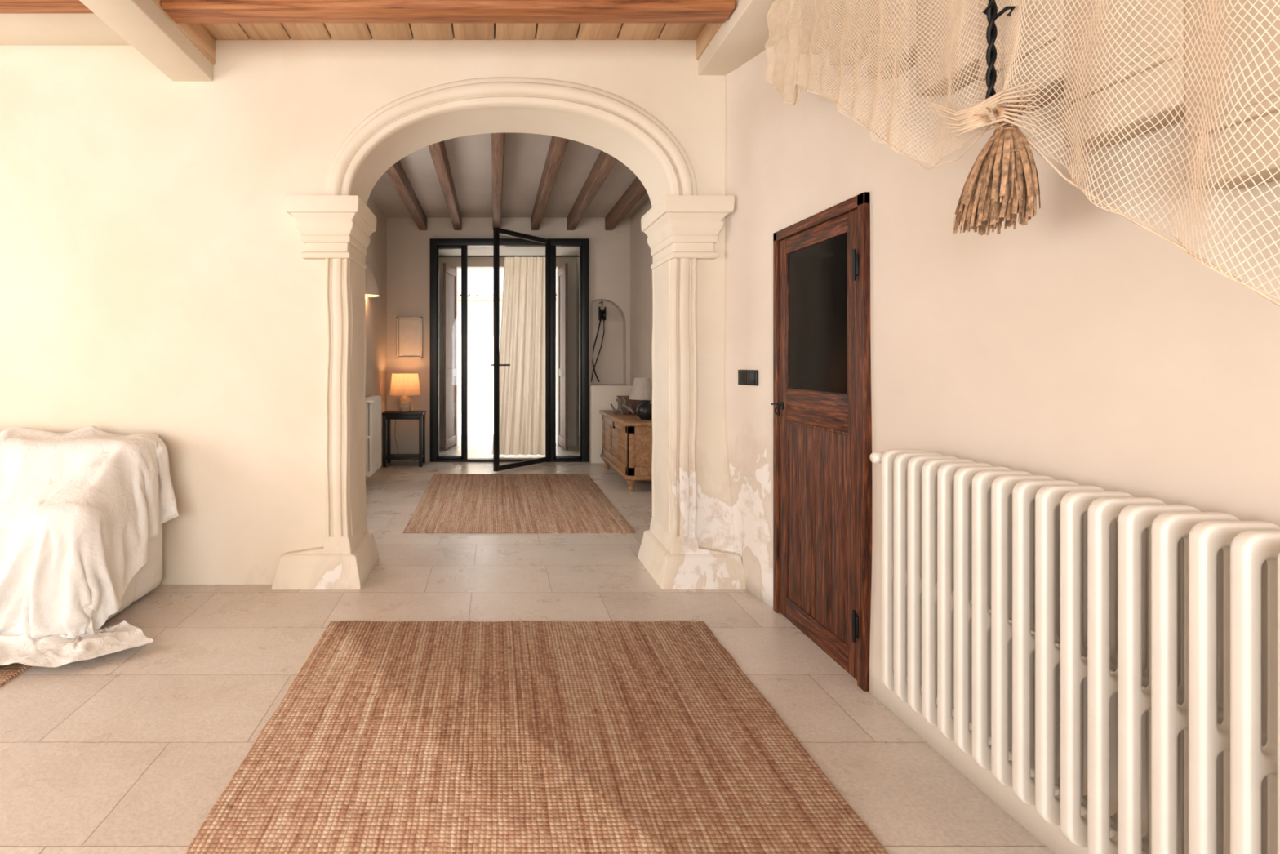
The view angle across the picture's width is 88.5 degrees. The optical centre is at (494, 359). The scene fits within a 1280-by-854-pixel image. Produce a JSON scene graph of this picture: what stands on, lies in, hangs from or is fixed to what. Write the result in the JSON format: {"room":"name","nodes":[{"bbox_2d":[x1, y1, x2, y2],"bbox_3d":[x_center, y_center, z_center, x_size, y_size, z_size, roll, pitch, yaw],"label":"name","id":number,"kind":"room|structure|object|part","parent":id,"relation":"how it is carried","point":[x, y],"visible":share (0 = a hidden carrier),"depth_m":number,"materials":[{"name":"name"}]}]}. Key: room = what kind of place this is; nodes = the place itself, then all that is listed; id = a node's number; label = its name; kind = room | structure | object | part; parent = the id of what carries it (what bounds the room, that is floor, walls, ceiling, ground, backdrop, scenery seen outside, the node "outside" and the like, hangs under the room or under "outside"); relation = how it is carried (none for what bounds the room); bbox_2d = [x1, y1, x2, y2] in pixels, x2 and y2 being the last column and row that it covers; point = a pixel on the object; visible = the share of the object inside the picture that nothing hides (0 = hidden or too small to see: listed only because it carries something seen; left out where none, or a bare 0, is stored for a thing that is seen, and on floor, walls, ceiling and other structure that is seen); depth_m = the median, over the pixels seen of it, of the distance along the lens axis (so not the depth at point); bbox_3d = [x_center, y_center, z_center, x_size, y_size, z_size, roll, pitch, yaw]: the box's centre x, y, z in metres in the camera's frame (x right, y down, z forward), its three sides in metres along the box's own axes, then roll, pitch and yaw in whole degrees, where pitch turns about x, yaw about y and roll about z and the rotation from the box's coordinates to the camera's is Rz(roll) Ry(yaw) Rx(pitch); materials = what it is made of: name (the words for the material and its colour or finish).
{"room":"traditional dwelling","nodes":[
{"label":"traditional dwelling","id":0,"kind":"room"},
{"bbox_2d":[0,22,734,584],"bbox_3d":[-1.250,-0.350,4.085,7.100,3.400,0.470,0,0,0],"label":"wall","id":1,"kind":"structure","parent":0,"point":[155,277],"depth_m":3.85,"materials":[{"name":"paint"}]},
{"bbox_2d":[0,13,131,45],"bbox_3d":[-3.370,-1.909,3.665,2.859,0.032,0.390,0,0,0],"label":"trim","id":2,"kind":"structure","parent":1,"relation":"attached to","point":[15,29],"depth_m":3.68,"materials":[{"name":"paint"}]},
{"bbox_2d":[79,0,213,81],"bbox_3d":[-1.817,-1.800,0.330,0.249,0.249,7.060,0,0,0],"label":"ceiling beam","id":3,"kind":"structure","parent":1,"relation":"attached to","point":[142,24],"depth_m":3.35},
{"bbox_2d":[0,0,94,13],"bbox_3d":[-3.370,-1.867,3.273,2.860,0.115,0.155,0,0,0],"label":"joist","id":4,"kind":"object","parent":3,"relation":"on","point":[6,6],"depth_m":3.28,"materials":[{"name":"brown wood"}]},
{"bbox_2d":[160,0,734,22],"bbox_3d":[-0.235,-1.848,3.293,2.890,0.155,0.155,0,0,0],"label":"joist","id":5,"kind":"object","parent":3,"relation":"on","point":[180,11],"depth_m":3.25,"materials":[{"name":"brown wood"}]},
{"bbox_2d":[151,0,215,64],"bbox_3d":[-1.686,-1.850,0.325,0.012,0.150,7.050,0,0,0],"label":"trim","id":6,"kind":"structure","parent":1,"relation":"attached to","point":[196,33],"depth_m":3.64,"materials":[{"name":"beige wood"}]},
{"bbox_2d":[324,76,697,195],"bbox_3d":[0.098,-1.333,3.835,2.257,0.746,0.074,0,0,0],"label":"trim","id":7,"kind":"structure","parent":1,"relation":"attached to","point":[616,111],"depth_m":3.81,"materials":[{"name":"paint"}]},
{"bbox_2d":[696,0,737,59],"bbox_3d":[1.217,-1.865,0.325,0.012,0.120,7.050,0,0,0],"label":"trim","id":8,"kind":"structure","parent":1,"relation":"attached to","point":[709,30],"depth_m":3.67,"materials":[{"name":"brown wood"}]},
{"bbox_2d":[697,0,798,75],"bbox_3d":[1.381,-1.818,0.330,0.317,0.213,7.060,0,0,0],"label":"ceiling beam","id":9,"kind":"structure","parent":1,"relation":"attached to","point":[744,34],"depth_m":3.43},
{"bbox_2d":[365,195,386,479],"bbox_3d":[-1.550,-0.350,6.550,0.200,3.400,4.500,0,0,0],"label":"wall","id":10,"kind":"structure","parent":0,"point":[376,251],"depth_m":7.92,"materials":[{"name":"paint"}]},
{"bbox_2d":[365,259,379,297],"bbox_3d":[-1.371,-0.920,7.150,0.157,0.400,0.330,0,0,0],"label":"wall sconce","id":11,"kind":"object","parent":10,"relation":"attached to","point":[371,288],"visible":0.91,"depth_m":7.07,"materials":[{"name":"paint"}]},
{"bbox_2d":[365,395,381,476],"bbox_3d":[-1.355,0.815,6.994,0.190,0.830,0.622,0,0,0],"label":"radiator","id":12,"kind":"object","parent":10,"relation":"attached to","point":[373,403],"visible":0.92,"depth_m":6.81,"materials":[{"name":"metal"}]},
{"bbox_3d":[-1.310,0.435,6.702,0.100,0.038,0.038,0,0,0],"label":"valve knob","id":13,"kind":"part","parent":12,"relation":"part of","materials":[{"name":"ceramic"}]},
{"bbox_2d":[200,22,706,39],"bbox_3d":[-1.470,-1.940,0.280,6.852,0.030,7.160,0,0,0],"label":"ceiling","id":14,"kind":"structure","parent":0,"point":[219,31],"depth_m":3.75,"materials":[{"name":"brown wood"}]},
{"bbox_2d":[982,0,1015,98],"bbox_3d":[1.315,-1.175,1.664,0.031,1.054,0.098,0,0,0],"label":"rod","id":15,"kind":"object","parent":14,"relation":"hanging from","point":[991,11],"visible":0.84,"depth_m":1.69,"materials":[{"name":"black metal"}]},
{"bbox_2d":[952,95,1040,235],"bbox_3d":[1.306,-0.506,1.670,0.162,0.329,0.222,0,0,25],"label":"tassel","id":16,"kind":"object","parent":15,"relation":"hanging from","point":[1002,183],"visible":0.95,"depth_m":1.62,"materials":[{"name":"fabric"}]},
{"bbox_2d":[764,0,1279,306],"bbox_3d":[1.325,-0.841,1.971,0.098,1.744,2.348,0,0,0],"label":"fishing net","id":17,"kind":"object","parent":14,"relation":"hanging from","point":[971,122],"visible":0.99,"depth_m":1.58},
{"bbox_2d":[439,257,576,445],"bbox_3d":[0.195,-0.200,10.225,2.510,3.100,0.250,0,0,0],"label":"wall","id":18,"kind":"structure","parent":0,"point":[473,263],"depth_m":10.10,"materials":[{"name":"paint"}]},
{"bbox_2d":[443,262,456,449],"bbox_3d":[-0.680,-0.055,9.750,0.040,2.750,0.671,0,0,10],"label":"wooden shutter","id":19,"kind":"object","parent":18,"relation":"attached to","point":[449,272],"visible":1,"depth_m":9.68,"materials":[{"name":"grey wood"}]},
{"bbox_2d":[558,262,568,448],"bbox_3d":[1.040,-0.055,9.765,0.040,2.750,0.631,0,0,-4],"label":"wooden shutter","id":20,"kind":"object","parent":18,"relation":"attached to","point":[563,270],"visible":1,"depth_m":9.65,"materials":[{"name":"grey wood"}]},
{"bbox_2d":[386,217,630,460],"bbox_3d":[0.185,-0.350,8.700,3.670,3.400,0.200,0,0,0],"label":"wall","id":21,"kind":"structure","parent":0,"point":[408,246],"depth_m":8.60,"materials":[{"name":"paint"}]},
{"bbox_2d":[396,316,422,358],"bbox_3d":[-1.140,-0.297,8.582,0.340,0.555,0.055,0,0,0],"label":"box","id":22,"kind":"object","parent":21,"relation":"attached to","point":[409,329],"visible":1,"depth_m":8.57,"materials":[{"name":"beige paint"}]},
{"bbox_2d":[430,238,588,462],"bbox_3d":[0.194,-0.130,8.540,2.108,2.960,0.120,0,0,0],"label":"door","id":23,"kind":"structure","parent":21,"relation":"in","point":[434,242],"depth_m":8.48,"materials":[{"name":"black metal"}]},
{"bbox_2d":[437,245,581,459],"bbox_3d":[0.195,-0.100,8.540,1.920,2.840,0.060,0,0,0],"label":"window","id":24,"kind":"structure","parent":23,"relation":"attached to","point":[439,247],"depth_m":8.51,"materials":[{"name":"black metal"}]},
{"bbox_2d":[490,226,551,471],"bbox_3d":[0.363,-0.128,8.070,0.200,2.925,1.080,0,0,42],"label":"leaf","id":25,"kind":"object","parent":23,"relation":"attached to","point":[496,231],"visible":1,"depth_m":7.71,"materials":[{"name":"black metal"}]},
{"bbox_3d":[0.067,0.060,7.744,0.200,0.020,0.140,0,0,42],"label":"handle","id":26,"kind":"part","parent":25,"relation":"part of","materials":[{"name":"black metal"}]},
{"bbox_2d":[591,300,622,383],"bbox_3d":[1.525,-0.265,8.805,0.550,1.270,0.030,0,0,0],"label":"lining","id":27,"kind":"object","parent":21,"relation":"attached to","point":[609,365],"visible":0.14,"depth_m":8.79,"materials":[{"name":"paint"}]},
{"bbox_2d":[591,301,605,382],"bbox_3d":[1.379,-0.247,8.625,0.203,1.082,0.310,0,0,0],"label":"pulley","id":28,"kind":"object","parent":27,"relation":"hanging from","point":[602,313],"visible":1,"depth_m":8.51,"materials":[{"name":"black metal"}]},
{"bbox_2d":[369,132,648,217],"bbox_3d":[0.185,-1.958,6.550,3.670,0.085,4.500,0,0,0],"label":"ceiling","id":29,"kind":"structure","parent":0,"point":[525,154],"depth_m":6.87,"materials":[{"name":"paint"}]},
{"bbox_2d":[386,160,426,230],"bbox_3d":[-0.960,-1.827,6.463,0.104,0.174,4.265,0,0,0],"label":"joist","id":30,"kind":"object","parent":29,"relation":"attached to","point":[396,173],"visible":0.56,"depth_m":6.84,"materials":[{"name":"brown wood"}]},
{"bbox_2d":[427,140,462,230],"bbox_3d":[-0.494,-1.827,6.463,0.104,0.174,4.265,0,0,0],"label":"joist","id":31,"kind":"object","parent":29,"relation":"attached to","point":[437,151],"visible":0.56,"depth_m":6.30,"materials":[{"name":"brown wood"}]},
{"bbox_2d":[491,133,504,227],"bbox_3d":[0.026,-1.827,6.463,0.104,0.174,4.265,0,0,0],"label":"joist","id":32,"kind":"object","parent":29,"relation":"attached to","point":[497,139],"visible":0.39,"depth_m":6.00,"materials":[{"name":"brown wood"}]},
{"bbox_2d":[530,135,568,230],"bbox_3d":[0.538,-1.827,6.463,0.104,0.174,4.265,0,0,0],"label":"joist","id":33,"kind":"object","parent":29,"relation":"attached to","point":[557,145],"visible":0.56,"depth_m":6.19,"materials":[{"name":"brown wood"}]},
{"bbox_2d":[566,150,617,230],"bbox_3d":[1.020,-1.827,6.463,0.104,0.174,4.265,0,0,0],"label":"joist","id":34,"kind":"object","parent":29,"relation":"attached to","point":[604,163],"visible":0.56,"depth_m":6.58,"materials":[{"name":"brown wood"}]},
{"bbox_2d":[604,176,646,230],"bbox_3d":[1.530,-1.827,6.463,0.104,0.174,4.265,0,0,0],"label":"joist","id":35,"kind":"object","parent":29,"relation":"attached to","point":[636,191],"visible":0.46,"depth_m":7.32,"materials":[{"name":"brown wood"}]},
{"bbox_2d":[439,246,579,255],"bbox_3d":[0.195,-1.685,9.545,2.510,0.130,1.510,0,0,0],"label":"ceiling","id":36,"kind":"structure","parent":0,"point":[472,251],"depth_m":9.52,"materials":[{"name":"paint"}]},
{"bbox_2d":[0,444,1054,853],"bbox_3d":[-1.200,1.410,3.550,7.200,0.120,13.500,0,0,0],"label":"floor","id":37,"kind":"structure","parent":0,"point":[130,749],"depth_m":2.66,"materials":[{"name":"tile"}]},
{"bbox_2d":[0,658,37,686],"bbox_3d":[-3.220,1.343,1.960,2.368,0.012,2.128,0,0,0],"label":"jute rug","id":38,"kind":"object","parent":37,"relation":"on","point":[9,670],"visible":0.34,"depth_m":2.78,"materials":[{"name":"brown wicker"}]},
{"bbox_2d":[0,426,179,662],"bbox_3d":[-3.081,0.857,3.287,2.969,0.955,1.119,0,0,0],"label":"sofa","id":39,"kind":"object","parent":37,"relation":"on","point":[83,512],"visible":1,"depth_m":3.17,"materials":[{"name":"white fabric"}]},
{"bbox_3d":[-3.092,0.899,3.410,2.315,0.869,0.740,0,0,0],"label":"frame","id":40,"kind":"part","parent":39,"relation":"part of","materials":[{"name":"white fabric"}]},
{"bbox_2d":[271,516,378,589],"bbox_3d":[-1.052,1.200,4.073,0.525,0.300,0.619,0,0,0],"label":"plinth","id":41,"kind":"object","parent":37,"relation":"on","point":[348,565],"visible":0.77,"depth_m":3.78,"materials":[{"name":"paint"}]},
{"bbox_2d":[324,257,366,546],"bbox_3d":[-0.941,0.273,4.062,0.154,1.815,0.523,0,0,0],"label":"shaft","id":42,"kind":"object","parent":41,"relation":"on","point":[344,324],"visible":0.96,"depth_m":3.82,"materials":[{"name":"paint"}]},
{"bbox_2d":[284,195,376,269],"bbox_3d":[-1.012,-0.785,4.030,0.434,0.361,0.583,0,0,0],"label":"capital","id":43,"kind":"object","parent":42,"relation":"on","point":[327,225],"visible":0.92,"depth_m":3.78,"materials":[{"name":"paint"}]},
{"bbox_2d":[382,410,426,466],"bbox_3d":[-1.163,1.008,8.250,0.515,0.685,0.380,0,0,0],"label":"side table","id":44,"kind":"object","parent":37,"relation":"on","point":[388,415],"visible":1,"depth_m":8.08,"materials":[{"name":"black wood"}]},
{"bbox_2d":[390,373,420,412],"bbox_3d":[-1.155,0.419,8.250,0.390,0.489,0.390,0,0,0],"label":"table lamp","id":45,"kind":"object","parent":44,"relation":"on","point":[404,384],"visible":1,"depth_m":8.11,"materials":[{"name":"fabric"}]},
{"bbox_3d":[-1.155,0.312,8.250,0.390,0.275,0.390,0,0,0],"label":"lamp shade","id":46,"kind":"part","parent":45,"relation":"part of","materials":[{"name":"white fabric"}]},
{"bbox_2d":[403,473,635,533],"bbox_3d":[0.189,1.343,6.260,1.820,0.012,2.548,0,0,0],"label":"jute rug","id":47,"kind":"object","parent":37,"relation":"on","point":[451,503],"visible":1,"depth_m":5.87,"materials":[{"name":"brown wicker"}]},
{"bbox_2d":[185,621,888,853],"bbox_3d":[0.114,1.343,2.013,1.924,0.012,2.539,0,0,0],"label":"jute rug","id":48,"kind":"object","parent":37,"relation":"on","point":[390,737],"visible":1,"depth_m":2.18,"materials":[{"name":"brown wicker"}]},
{"bbox_2d":[588,384,632,463],"bbox_3d":[1.538,0.840,8.469,0.555,1.020,0.258,0,0,0],"label":"wall","id":49,"kind":"structure","parent":37,"relation":"on","point":[601,397],"depth_m":8.34,"materials":[{"name":"paint"}]},
{"bbox_2d":[599,409,652,492],"bbox_3d":[1.558,0.990,7.260,0.485,0.720,1.580,0,0,0],"label":"sideboard","id":50,"kind":"object","parent":37,"relation":"on","point":[627,438],"visible":0.74,"depth_m":6.54,"materials":[{"name":"brown wood"}]},
{"bbox_2d":[610,396,635,414],"bbox_3d":[1.466,0.527,7.367,0.263,0.198,0.150,0,0,-9],"label":"driftwood sculpture","id":51,"kind":"object","parent":50,"relation":"on","point":[629,408],"visible":1,"depth_m":7.36,"materials":[{"name":"wood"}]},
{"bbox_3d":[1.558,0.650,7.260,0.485,0.040,1.580,0,0,0],"label":"lid","id":52,"kind":"part","parent":50,"relation":"part of","materials":[{"name":"brown wood"}]},
{"bbox_2d":[617,395,640,413],"bbox_3d":[1.640,0.532,7.650,0.300,0.194,0.320,0,0,0],"label":"wooden box","id":53,"kind":"object","parent":50,"relation":"on","point":[634,403],"visible":0.29,"depth_m":7.50,"materials":[{"name":"brown wood"}]},
{"bbox_2d":[628,377,652,416],"bbox_3d":[1.660,0.414,7.200,0.300,0.429,0.300,0,0,0],"label":"table lamp","id":54,"kind":"object","parent":50,"relation":"on","point":[642,388],"visible":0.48,"depth_m":7.10,"materials":[{"name":"white fabric"}]},
{"bbox_3d":[1.660,0.320,7.200,0.300,0.240,0.300,0,0,0],"label":"lamp shade","id":55,"kind":"part","parent":54,"relation":"part of","materials":[{"name":"white fabric"}]},
{"bbox_2d":[635,400,652,419],"bbox_3d":[1.600,0.529,6.780,0.200,0.200,0.200,0,0,0],"label":"vase","id":56,"kind":"object","parent":50,"relation":"on","point":[644,410],"visible":0.94,"depth_m":6.71,"materials":[{"name":"ceramic"}]},
{"bbox_2d":[637,515,745,589],"bbox_3d":[1.242,1.200,4.070,0.530,0.300,0.612,0,0,0],"label":"plinth","id":57,"kind":"object","parent":37,"relation":"on","point":[673,565],"visible":0.73,"depth_m":3.78,"materials":[{"name":"paint"}]},
{"bbox_2d":[651,257,697,544],"bbox_3d":[1.132,0.273,4.063,0.156,1.815,0.523,0,0,0],"label":"shaft","id":58,"kind":"object","parent":57,"relation":"on","point":[673,473],"visible":0.98,"depth_m":3.83,"materials":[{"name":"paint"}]},
{"bbox_2d":[640,195,734,269],"bbox_3d":[1.196,-0.785,4.030,0.419,0.361,0.586,0,0,0],"label":"capital","id":59,"kind":"object","parent":58,"relation":"on","point":[691,224],"visible":0.91,"depth_m":3.79,"materials":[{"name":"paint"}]},
{"bbox_2d":[576,253,579,448],"bbox_3d":[1.370,-0.200,9.450,0.160,3.100,1.300,0,0,0],"label":"wall","id":60,"kind":"structure","parent":0,"point":[577,258],"depth_m":9.87,"materials":[{"name":"paint"}]},
{"bbox_2d":[439,255,579,455],"bbox_3d":[0.200,-0.069,9.002,2.160,2.797,0.118,0,0,0],"label":"linen curtain","id":61,"kind":"object","parent":60,"relation":"hanging from","point":[522,329],"visible":0.78,"depth_m":8.99,"materials":[{"name":"white fabric"}]},
{"bbox_3d":[0.200,-1.460,9.000,2.160,0.020,0.020,0,0,0],"label":"rod","id":62,"kind":"part","parent":61,"relation":"part of","materials":[{"name":"black metal"}]},
{"bbox_2d":[630,197,652,404],"bbox_3d":[1.920,-0.350,6.550,0.200,3.400,4.500,0,0,0],"label":"wall","id":63,"kind":"structure","parent":0,"point":[641,259],"depth_m":8.00,"materials":[{"name":"paint"}]},
{"bbox_2d":[724,0,1279,853],"bbox_3d":[1.672,-0.348,0.402,0.453,3.412,7.213,0,0,-1],"label":"wall","id":64,"kind":"structure","parent":0,"point":[1077,343],"depth_m":1.75,"materials":[{"name":"paint"}]},
{"bbox_2d":[737,369,758,385],"bbox_3d":[1.446,0.100,3.658,0.021,0.088,0.156,0,0,-17],"label":"light switch","id":65,"kind":"object","parent":64,"relation":"attached to","point":[745,377],"visible":1,"depth_m":3.64,"materials":[{"name":"black plastic"}]},
{"bbox_2d":[786,231,848,646],"bbox_3d":[1.527,0.340,3.033,0.026,1.780,0.585,0,0,0],"label":"trim","id":66,"kind":"structure","parent":64,"relation":"attached to","point":[839,432],"depth_m":3.31,"materials":[{"name":"brown wood"}]},
{"bbox_2d":[778,208,857,679],"bbox_3d":[1.531,0.353,3.033,0.038,1.973,0.751,0,0,0],"label":"stile","id":67,"kind":"object","parent":64,"relation":"attached to","point":[852,215],"visible":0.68,"depth_m":2.73,"materials":[{"name":"brown wood"}]},
{"bbox_2d":[773,405,780,415],"bbox_3d":[1.490,0.267,3.365,0.022,0.052,0.052,0,0,0],"label":"latch ring","id":68,"kind":"object","parent":67,"relation":"attached to","point":[778,406],"visible":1,"depth_m":3.36,"materials":[{"name":"black metal"}]},
{"bbox_2d":[779,401,784,409],"bbox_3d":[1.509,0.240,3.365,0.006,0.044,0.044,0,0,0],"label":"latch plate","id":69,"kind":"object","parent":67,"relation":"attached to","point":[782,406],"depth_m":3.36,"materials":[{"name":"black metal"}]},
{"bbox_2d":[786,212,848,672],"bbox_3d":[1.531,0.353,3.033,0.038,1.973,0.585,0,0,0],"label":"rails","id":70,"kind":"object","parent":67,"relation":"attached to","point":[829,410],"visible":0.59,"depth_m":3.00,"materials":[{"name":"brown wood"}]},
{"bbox_2d":[788,422,846,644],"bbox_3d":[1.534,0.770,3.033,0.032,0.920,0.583,0,0,0],"label":"panel","id":71,"kind":"object","parent":70,"relation":"attached to","point":[817,458],"visible":0.73,"depth_m":3.00,"materials":[{"name":"brown wood"}]},
{"bbox_2d":[788,232,847,393],"bbox_3d":[1.530,-0.203,3.033,0.020,0.705,0.595,0,0,0],"label":"glass","id":72,"kind":"object","parent":70,"relation":"attached to","point":[818,272],"visible":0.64,"depth_m":3.01,"materials":[{"name":"black glass"}]},
{"bbox_2d":[773,191,868,240],"bbox_3d":[1.531,-0.660,3.030,0.058,0.050,0.850,0,0,0],"label":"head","id":73,"kind":"object","parent":64,"relation":"attached to","point":[849,205],"visible":0.66,"depth_m":2.96},
{"bbox_2d":[773,191,872,691],"bbox_3d":[1.531,0.333,3.030,0.058,2.035,0.850,0,0,0],"label":"frame","id":74,"kind":"object","parent":64,"relation":"attached to","point":[864,508],"visible":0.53,"depth_m":2.62,"materials":[{"name":"brown wood"}]},
{"bbox_2d":[851,253,858,638],"bbox_3d":[1.507,0.355,2.660,0.026,1.590,0.040,0,0,0],"label":"hinges","id":75,"kind":"object","parent":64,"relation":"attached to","point":[857,254],"visible":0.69,"depth_m":2.64,"materials":[{"name":"black metal"}]},
{"bbox_2d":[852,609,856,642],"bbox_3d":[1.492,1.105,2.657,0.013,0.130,0.013,0,0,23],"label":"pin","id":76,"kind":"object","parent":75,"relation":"attached to","point":[854,612],"visible":1,"depth_m":2.65,"materials":[{"name":"black metal"}]},
{"bbox_2d":[852,248,856,280],"bbox_3d":[1.492,-0.395,2.657,0.013,0.130,0.013,0,0,23],"label":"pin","id":77,"kind":"object","parent":75,"relation":"attached to","point":[854,251],"visible":1,"depth_m":2.65,"materials":[{"name":"black metal"}]},
{"bbox_2d":[870,448,1279,853],"bbox_3d":[1.427,0.717,1.586,0.220,0.822,1.335,0,0,0],"label":"radiator","id":78,"kind":"object","parent":64,"relation":"attached to","point":[972,642],"visible":1,"depth_m":1.48,"materials":[{"name":"metal"}]},
{"bbox_3d":[1.367,0.341,2.233,0.100,0.038,0.038,0,0,0],"label":"valve knob","id":79,"kind":"part","parent":78,"relation":"part of","materials":[{"name":"metal"}]},
{"label":"outside","id":80,"kind":"structure","parent":0,"visible":0},
{"bbox_2d":[457,413,556,444],"bbox_3d":[1.000,1.480,20.150,30.000,0.140,19.700,0,0,0],"label":"ground","id":81,"kind":"structure","parent":80,"point":[480,425],"depth_m":13.08,"materials":[{"name":"stone"}]},
{"bbox_2d":[457,302,556,413],"bbox_3d":[1.000,-0.100,17.200,26.000,3.100,0.400,0,0,0],"label":"wall","id":82,"kind":"structure","parent":81,"relation":"on","point":[480,314],"depth_m":17.00,"materials":[{"name":"paint"}]},
{"bbox_2d":[457,339,481,413],"bbox_3d":[-0.700,0.425,16.975,0.700,1.950,0.050,0,0,0],"label":"door","id":83,"kind":"structure","parent":82,"relation":"in","point":[474,351],"depth_m":16.95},
{"bbox_2d":[457,297,556,302],"bbox_3d":[0.000,-1.593,17.525,12.000,0.085,1.950,0,0,0],"label":"roof eave","id":84,"kind":"object","parent":82,"relation":"attached to","point":[469,299],"visible":0.02,"depth_m":16.55,"materials":[{"name":"tile"}]},
{"bbox_2d":[457,292,556,297],"bbox_3d":[-0.050,-1.795,17.550,10.120,0.330,1.900,0,0,0],"label":"tiles","id":85,"kind":"structure","parent":84,"relation":"on","point":[459,293],"depth_m":17.51,"materials":[{"name":"white"}]}
]}

